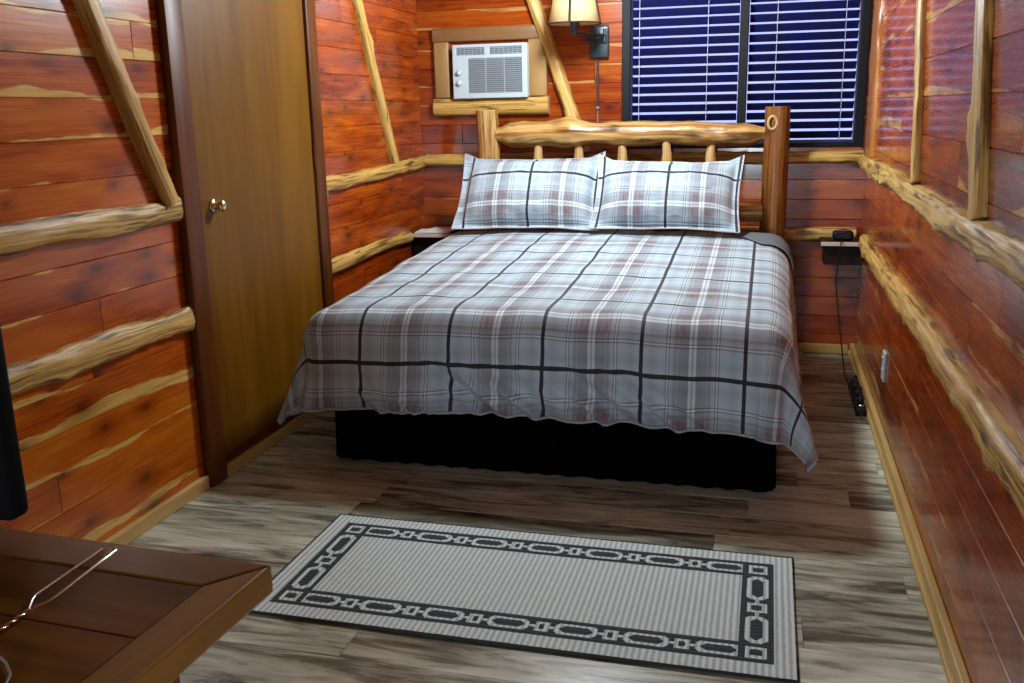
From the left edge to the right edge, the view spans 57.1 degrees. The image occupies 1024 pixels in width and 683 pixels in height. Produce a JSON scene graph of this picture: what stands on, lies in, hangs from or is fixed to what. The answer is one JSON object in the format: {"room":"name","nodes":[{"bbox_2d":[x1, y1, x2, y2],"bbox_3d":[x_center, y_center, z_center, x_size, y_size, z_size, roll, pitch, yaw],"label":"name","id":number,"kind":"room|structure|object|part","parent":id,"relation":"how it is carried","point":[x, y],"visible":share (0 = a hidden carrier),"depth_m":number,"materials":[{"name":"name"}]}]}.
{"room":"cabin bedroom","nodes":[
{"label":"cabin bedroom","id":0,"kind":"room"},
{"bbox_2d":[0,0,424,541],"bbox_3d":[-1.408,-0.420,2.484,0.120,2.340,6.400,3,14,15],"label":"wall","id":1,"kind":"structure","parent":0,"point":[101,447],"depth_m":2.93,"materials":[{"name":"brown wood"}]},
{"bbox_2d":[0,196,183,256],"bbox_3d":[-1.407,-0.190,2.209,0.041,0.113,2.177,3,14,15],"label":"trim","id":2,"kind":"structure","parent":1,"relation":"attached to","point":[74,227],"depth_m":2.75,"materials":[{"name":"beige wood"}]},
{"bbox_2d":[7,304,194,395],"bbox_3d":[-1.395,0.161,2.304,0.045,0.135,2.195,3,14,15],"label":"trim","id":3,"kind":"structure","parent":1,"relation":"attached to","point":[70,360],"depth_m":2.82,"materials":[{"name":"beige wood"}]},
{"bbox_2d":[72,0,178,207],"bbox_3d":[-1.230,-1.004,2.726,0.050,1.283,0.656,3,14,15],"label":"trim","id":4,"kind":"structure","parent":1,"relation":"attached to","point":[90,13],"depth_m":2.90,"materials":[{"name":"brown wood"}]},
{"bbox_2d":[102,475,209,544],"bbox_3d":[-1.629,0.982,1.599,0.022,0.052,3.965,3,14,15],"label":"baseboard","id":5,"kind":"structure","parent":1,"relation":"attached to","point":[148,520],"depth_m":3.17,"materials":[{"name":"brown wood"}]},
{"bbox_2d":[155,0,334,487],"bbox_3d":[-0.976,-0.639,3.713,0.068,2.160,1.100,3,14,15],"label":"door","id":6,"kind":"structure","parent":1,"relation":"in","point":[241,80],"depth_m":3.63,"materials":[{"name":"brown wood"}]},
{"bbox_3d":[-1.121,-0.522,3.252,0.034,2.160,0.105,3,14,15],"label":"casing","id":7,"kind":"part","parent":6,"relation":"part of","materials":[{"name":"brown wood"}]},
{"bbox_3d":[-1.056,-0.490,3.400,0.050,0.054,0.054,3,14,15],"label":"knob","id":8,"kind":"part","parent":6,"relation":"part of","materials":[{"name":"silver metal"}]},
{"bbox_3d":[-0.979,0.363,3.975,0.014,0.090,0.905,3,14,15],"label":"rail","id":9,"kind":"part","parent":6,"relation":"part of","materials":[{"name":"brown wood"}]},
{"bbox_3d":[-0.862,-0.759,4.191,0.034,2.160,0.090,3,14,15],"label":"casing","id":10,"kind":"part","parent":6,"relation":"part of","materials":[{"name":"brown wood"}]},
{"bbox_2d":[332,231,412,273],"bbox_3d":[-0.706,-0.465,4.820,0.040,0.084,1.041,3,14,15],"label":"trim","id":11,"kind":"structure","parent":1,"relation":"attached to","point":[339,263],"depth_m":4.74,"materials":[{"name":"beige wood"}]},
{"bbox_2d":[352,0,399,166],"bbox_3d":[-0.710,-1.493,4.630,0.042,1.296,0.679,3,14,15],"label":"trim","id":12,"kind":"structure","parent":1,"relation":"attached to","point":[366,38],"depth_m":4.74,"materials":[{"name":"beige wood"}]},
{"bbox_2d":[326,155,425,196],"bbox_3d":[-0.681,-0.858,4.853,0.037,0.130,1.340,3,14,15],"label":"trim","id":13,"kind":"structure","parent":1,"relation":"attached to","point":[345,180],"depth_m":4.74,"materials":[{"name":"beige wood"}]},
{"bbox_2d":[412,228,464,253],"bbox_3d":[-0.429,-0.573,5.404,0.262,0.121,0.240,3,14,15],"label":"corner shelf","id":14,"kind":"object","parent":1,"relation":"attached to","point":[422,241],"visible":0.27,"depth_m":5.33,"materials":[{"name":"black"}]},
{"bbox_2d":[415,229,450,232],"bbox_3d":[-0.441,-0.631,5.372,0.195,0.006,0.150,1,14,9],"label":"booklet","id":15,"kind":"object","parent":14,"relation":"on","point":[420,230],"visible":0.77,"depth_m":5.32,"materials":[{"name":"white paper"}]},
{"bbox_2d":[427,227,456,230],"bbox_3d":[-0.389,-0.646,5.400,0.160,0.006,0.125,4,15,19],"label":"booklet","id":16,"kind":"object","parent":15,"relation":"on","point":[433,228],"visible":0.78,"depth_m":5.36,"materials":[{"name":"white paper"}]},
{"bbox_2d":[127,352,947,682],"bbox_3d":[-0.146,0.829,2.452,2.680,0.120,6.640,3,14,15],"label":"floor","id":17,"kind":"structure","parent":0,"point":[861,616],"depth_m":3.03,"materials":[{"name":"wood"}]},
{"bbox_2d":[0,527,272,682],"bbox_3d":[-1.056,0.730,1.113,1.282,0.750,0.895,3,15,17],"label":"dining table","id":18,"kind":"object","parent":17,"relation":"on","point":[142,615],"visible":1,"depth_m":1.15,"materials":[{"name":"brown wood"}]},
{"bbox_2d":[0,655,11,682],"bbox_3d":[-0.574,0.391,0.867,0.090,0.003,0.409,-1,14,1],"label":"cable","id":19,"kind":"object","parent":18,"relation":"on","point":[2,659],"visible":1,"depth_m":1.01,"materials":[{"name":"grey plastic"}]},
{"bbox_2d":[0,325,27,520],"bbox_3d":[-1.143,-0.016,1.367,0.915,0.580,0.123,3,14,15],"label":"television","id":20,"kind":"object","parent":18,"relation":"on","point":[13,496],"visible":1,"depth_m":1.30,"materials":[{"name":"black plastic"}]},
{"bbox_2d":[0,547,116,631],"bbox_3d":[-0.625,0.362,0.965,0.033,0.022,0.699,2,14,12],"label":"fork","id":21,"kind":"object","parent":18,"relation":"on","point":[23,613],"visible":1,"depth_m":1.19,"materials":[{"name":"silver metal"}]},
{"bbox_3d":[-0.473,0.702,1.260,0.080,0.710,0.080,3,15,17],"label":"leg","id":22,"kind":"part","parent":18,"relation":"part of","materials":[{"name":"brown wood"}]},
{"bbox_2d":[250,514,799,682],"bbox_3d":[0.046,0.695,2.704,1.477,0.009,0.651,3,14,15],"label":"area rug","id":23,"kind":"object","parent":17,"relation":"on","point":[686,608],"visible":0.98,"depth_m":2.64,"materials":[{"name":"grey fabric"}]},
{"bbox_2d":[335,106,790,491],"bbox_3d":[0.366,-0.377,4.279,1.705,1.330,2.008,3,14,15],"label":"bed","id":24,"kind":"object","parent":17,"relation":"on","point":[625,452],"visible":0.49,"depth_m":3.57,"materials":[{"name":"brown wood"}]},
{"bbox_3d":[-0.123,-0.625,5.329,0.133,1.329,0.130,3,14,15],"label":"headboard post","id":25,"kind":"part","parent":24,"relation":"part of","materials":[{"name":"beige wood"}]},
{"bbox_2d":[277,229,817,474],"bbox_3d":[0.276,-0.084,4.106,1.981,0.590,1.824,3,14,15],"label":"comforter","id":26,"kind":"object","parent":24,"relation":"on","point":[677,331],"visible":1,"depth_m":3.42,"materials":[{"name":"fabric"}]},
{"bbox_2d":[451,151,605,230],"bbox_3d":[0.088,-0.792,4.942,0.771,0.380,0.345,2,14,12],"label":"pillow","id":27,"kind":"object","parent":26,"relation":"on","point":[495,193],"visible":0.93,"depth_m":4.85,"materials":[{"name":"fabric"}]},
{"bbox_2d":[588,154,744,232],"bbox_3d":[0.773,-0.747,4.714,0.750,0.368,0.324,3,14,15],"label":"pillow","id":28,"kind":"object","parent":26,"relation":"on","point":[629,194],"visible":1,"depth_m":4.63,"materials":[{"name":"fabric"}]},
{"bbox_3d":[0.606,-1.116,5.004,1.426,0.167,0.177,3,14,15],"label":"rail","id":29,"kind":"part","parent":24,"relation":"part of","materials":[{"name":"beige wood"}]},
{"bbox_3d":[0.618,-0.708,5.106,1.431,0.102,0.105,3,14,15],"label":"rail","id":30,"kind":"part","parent":24,"relation":"part of","materials":[{"name":"brown wood"}]},
{"bbox_3d":[1.362,-0.554,4.937,0.133,1.319,0.132,3,14,15],"label":"headboard post","id":31,"kind":"part","parent":24,"relation":"part of","materials":[{"name":"brown wood"}]},
{"bbox_2d":[848,375,867,423],"bbox_3d":[1.560,0.247,4.242,0.046,0.081,0.557,3,14,15],"label":"power strip","id":32,"kind":"object","parent":17,"relation":"on","point":[855,391],"visible":1,"depth_m":4.19,"materials":[{"name":"black plastic"}]},
{"bbox_3d":[1.513,0.312,4.057,0.036,0.043,0.156,3,14,15],"label":"strip cord","id":33,"kind":"part","parent":32,"relation":"part of","materials":[{"name":"black plastic"}]},
{"bbox_2d":[416,0,873,349],"bbox_3d":[0.669,-1.136,5.211,2.640,2.340,0.120,3,14,15],"label":"wall","id":34,"kind":"structure","parent":0,"point":[817,194],"depth_m":5.13,"materials":[{"name":"brown wood"}]},
{"bbox_2d":[432,24,549,116],"bbox_3d":[-0.123,-1.503,5.246,0.670,0.480,0.051,3,14,15],"label":"surround","id":35,"kind":"object","parent":34,"relation":"attached to","point":[538,103],"visible":0.93,"depth_m":5.23,"materials":[{"name":"brown wood"}]},
{"bbox_2d":[452,42,529,98],"bbox_3d":[-0.117,-1.499,5.225,0.427,0.288,0.089,3,14,15],"label":"air conditioner","id":36,"kind":"object","parent":34,"relation":"attached to","point":[498,70],"visible":1,"depth_m":5.21,"materials":[{"name":"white plastic"}]},
{"bbox_3d":[-0.298,-1.493,5.239,0.034,0.034,0.019,3,14,15],"label":"knob","id":37,"kind":"part","parent":36,"relation":"part of","materials":[{"name":"white plastic"}]},
{"bbox_2d":[456,47,483,55],"bbox_3d":[-0.230,-1.606,5.216,0.166,0.044,0.015,3,14,15],"label":"vent","id":38,"kind":"object","parent":36,"relation":"attached to","point":[460,51],"depth_m":5.21,"materials":[{"name":"white plastic"}]},
{"bbox_2d":[468,57,521,92],"bbox_3d":[-0.092,-1.472,5.210,0.314,0.190,0.018,3,14,15],"label":"grille","id":39,"kind":"object","parent":36,"relation":"attached to","point":[485,74],"depth_m":5.21,"materials":[{"name":"white plastic"}]},
{"bbox_3d":[-0.112,-1.504,5.243,0.427,0.288,0.050,3,14,15],"label":"casing","id":40,"kind":"part","parent":36,"relation":"part of","materials":[{"name":"white plastic"}]},
{"bbox_2d":[489,46,521,53],"bbox_3d":[-0.034,-1.597,5.164,0.188,0.044,0.015,3,14,15],"label":"vent","id":41,"kind":"object","parent":36,"relation":"attached to","point":[492,49],"depth_m":5.16,"materials":[{"name":"white plastic"}]},
{"bbox_2d":[526,0,591,152],"bbox_3d":[0.178,-1.653,5.117,0.511,1.257,0.066,3,14,15],"label":"trim","id":42,"kind":"structure","parent":34,"relation":"attached to","point":[567,100],"depth_m":5.12,"materials":[{"name":"beige wood"}]},
{"bbox_2d":[547,0,608,149],"bbox_3d":[0.342,-1.419,4.932,0.278,0.838,0.439,3,14,15],"label":"wall lamp","id":43,"kind":"object","parent":34,"relation":"attached to","point":[572,14],"visible":0.99,"depth_m":4.78,"materials":[{"name":"grey metal"}]},
{"bbox_2d":[568,22,577,34],"bbox_3d":[0.312,-1.611,4.806,0.054,0.091,0.044,3,14,15],"label":"socket","id":44,"kind":"object","parent":43,"relation":"attached to","point":[573,25],"depth_m":4.79,"materials":[{"name":"grey metal"}]},
{"bbox_3d":[0.315,-1.712,4.779,0.264,0.190,0.264,3,14,15],"label":"lamp shade","id":45,"kind":"part","parent":43,"relation":"part of","materials":[{"name":"beige fabric"}]},
{"bbox_3d":[0.317,-1.620,4.802,0.272,0.005,0.272,3,14,15],"label":"shade trim","id":46,"kind":"part","parent":43,"relation":"part of","materials":[{"name":"black"}]},
{"bbox_3d":[0.406,-1.608,4.936,0.056,0.070,0.276,11,18,40],"label":"swing arm","id":47,"kind":"part","parent":43,"relation":"part of","materials":[{"name":"grey metal"}]},
{"bbox_3d":[0.467,-1.401,5.125,0.013,0.275,0.012,3,14,15],"label":"cord","id":48,"kind":"part","parent":43,"relation":"part of","materials":[{"name":"grey metal"}]},
{"bbox_3d":[0.470,-1.610,5.062,0.104,0.164,0.038,3,14,15],"label":"wall plate","id":49,"kind":"part","parent":43,"relation":"part of","materials":[{"name":"grey metal"}]},
{"bbox_2d":[425,150,863,166],"bbox_3d":[0.654,-0.997,5.157,2.390,0.082,0.055,3,14,15],"label":"trim","id":50,"kind":"structure","parent":34,"relation":"attached to","point":[849,156],"depth_m":5.06,"materials":[{"name":"beige wood"}]},
{"bbox_2d":[621,0,871,148],"bbox_3d":[1.209,-1.490,4.962,1.250,0.915,0.122,3,14,15],"label":"window","id":51,"kind":"structure","parent":34,"relation":"in","point":[627,5],"depth_m":4.91,"materials":[{"name":"black"}]},
{"bbox_2d":[632,0,740,121],"bbox_3d":[0.923,-1.488,5.037,0.558,0.848,0.066,3,14,15],"label":"window blind","id":52,"kind":"object","parent":51,"relation":"attached to","point":[730,9],"visible":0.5,"depth_m":5.03,"materials":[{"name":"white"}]},
{"bbox_3d":[0.692,-1.480,5.102,0.003,0.790,0.050,3,14,15],"label":"ladder cord","id":53,"kind":"part","parent":52,"relation":"part of","materials":[{"name":"white fabric"}]},
{"bbox_3d":[1.040,-1.465,5.010,0.003,0.790,0.050,3,14,15],"label":"ladder cord","id":54,"kind":"part","parent":52,"relation":"part of","materials":[{"name":"white fabric"}]},
{"bbox_2d":[746,0,860,142],"bbox_3d":[1.503,-1.463,4.883,0.538,0.848,0.066,3,14,15],"label":"window blind","id":55,"kind":"object","parent":51,"relation":"attached to","point":[846,14],"visible":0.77,"depth_m":4.88,"materials":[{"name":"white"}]},
{"bbox_3d":[1.378,-1.450,4.921,0.003,0.790,0.050,3,14,15],"label":"ladder cord","id":56,"kind":"part","parent":55,"relation":"part of","materials":[{"name":"white fabric"}]},
{"bbox_3d":[1.512,-1.059,4.983,0.538,0.016,0.050,3,14,15],"label":"rail","id":57,"kind":"part","parent":55,"relation":"part of","materials":[{"name":"blue"}]},
{"bbox_3d":[1.701,-1.436,4.835,0.003,0.790,0.050,3,14,15],"label":"ladder cord","id":58,"kind":"part","parent":55,"relation":"part of","materials":[{"name":"white fabric"}]},
{"bbox_2d":[681,226,855,241],"bbox_3d":[1.368,-0.578,5.068,0.910,0.081,0.052,3,14,15],"label":"trim","id":59,"kind":"structure","parent":34,"relation":"attached to","point":[792,234],"depth_m":5.01,"materials":[{"name":"brown wood"}]},
{"bbox_2d":[797,343,847,353],"bbox_3d":[0.670,-0.008,5.421,2.386,0.050,0.020,3,14,15],"label":"baseboard","id":60,"kind":"structure","parent":34,"relation":"attached to","point":[802,347],"depth_m":5.14,"materials":[{"name":"brown wood"}]},
{"bbox_2d":[854,0,1023,682],"bbox_3d":[1.065,-0.311,1.831,0.120,2.340,6.400,3,14,15],"label":"wall","id":61,"kind":"structure","parent":0,"point":[971,529],"depth_m":2.50,"materials":[{"name":"brown wood"}]},
{"bbox_2d":[819,237,862,264],"bbox_3d":[1.699,-0.467,4.864,0.213,0.121,0.205,3,14,15],"label":"corner shelf","id":62,"kind":"object","parent":61,"relation":"attached to","point":[850,254],"visible":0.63,"depth_m":4.80,"materials":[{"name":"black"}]},
{"bbox_2d":[832,228,853,381],"bbox_3d":[1.646,-0.190,4.698,0.100,0.693,0.535,3,14,15],"label":"alarm clock","id":63,"kind":"object","parent":62,"relation":"on","point":[842,234],"visible":0.98,"depth_m":4.78,"materials":[{"name":"black plastic"}]},
{"bbox_3d":[1.637,-0.158,4.665,0.040,0.646,0.458,1,14,9],"label":"power cord","id":64,"kind":"part","parent":63,"relation":"part of","materials":[{"name":"black plastic"}]},
{"bbox_2d":[832,230,853,239],"bbox_3d":[1.699,-0.547,4.839,0.100,0.047,0.075,3,14,15],"label":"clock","id":65,"kind":"object","parent":63,"relation":"on","point":[836,234],"depth_m":4.81,"materials":[{"name":"black plastic"}]},
{"bbox_2d":[836,233,850,238],"bbox_3d":[1.690,-0.538,4.803,0.074,0.030,0.004,3,14,15],"label":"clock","id":66,"kind":"object","parent":63,"relation":"on","point":[838,235],"depth_m":4.80,"materials":[{"name":"black plastic"}]},
{"bbox_2d":[864,0,883,156],"bbox_3d":[1.764,-1.535,4.564,0.029,1.274,0.332,3,14,15],"label":"trim","id":67,"kind":"structure","parent":61,"relation":"attached to","point":[874,60],"depth_m":4.53,"materials":[{"name":"brown wood"}]},
{"bbox_2d":[881,349,886,382],"bbox_3d":[1.499,0.099,3.803,0.013,0.120,0.075,3,14,15],"label":"wall outlet","id":68,"kind":"object","parent":61,"relation":"attached to","point":[884,355],"visible":1,"depth_m":3.78,"materials":[{"name":"white plastic"}]},
{"bbox_2d":[847,343,970,682],"bbox_3d":[1.015,0.793,2.123,0.032,0.060,6.400,3,14,15],"label":"baseboard","id":69,"kind":"structure","parent":61,"relation":"attached to","point":[952,661],"depth_m":2.78,"materials":[{"name":"brown wood"}]},
{"bbox_2d":[910,0,926,183],"bbox_3d":[1.390,-1.181,3.204,0.028,1.263,0.489,3,14,15],"label":"trim","id":70,"kind":"structure","parent":61,"relation":"attached to","point":[920,27],"depth_m":3.15,"materials":[{"name":"beige wood"}]},
{"bbox_2d":[858,234,1023,518],"bbox_3d":[1.059,0.136,2.228,0.057,0.117,5.330,3,14,15],"label":"trim","id":71,"kind":"structure","parent":61,"relation":"attached to","point":[1002,451],"depth_m":2.20,"materials":[{"name":"beige wood"}]},
{"bbox_2d":[858,153,1023,291],"bbox_3d":[1.088,-0.259,2.249,0.045,0.110,5.570,3,14,15],"label":"trim","id":72,"kind":"structure","parent":61,"relation":"attached to","point":[1004,251],"depth_m":2.32,"materials":[{"name":"beige wood"}]},
{"bbox_2d":[966,0,993,219],"bbox_3d":[1.123,-0.934,2.249,0.035,1.277,0.496,3,14,15],"label":"trim","id":73,"kind":"structure","parent":61,"relation":"attached to","point":[978,118],"depth_m":2.19,"materials":[{"name":"beige wood"}]}
]}

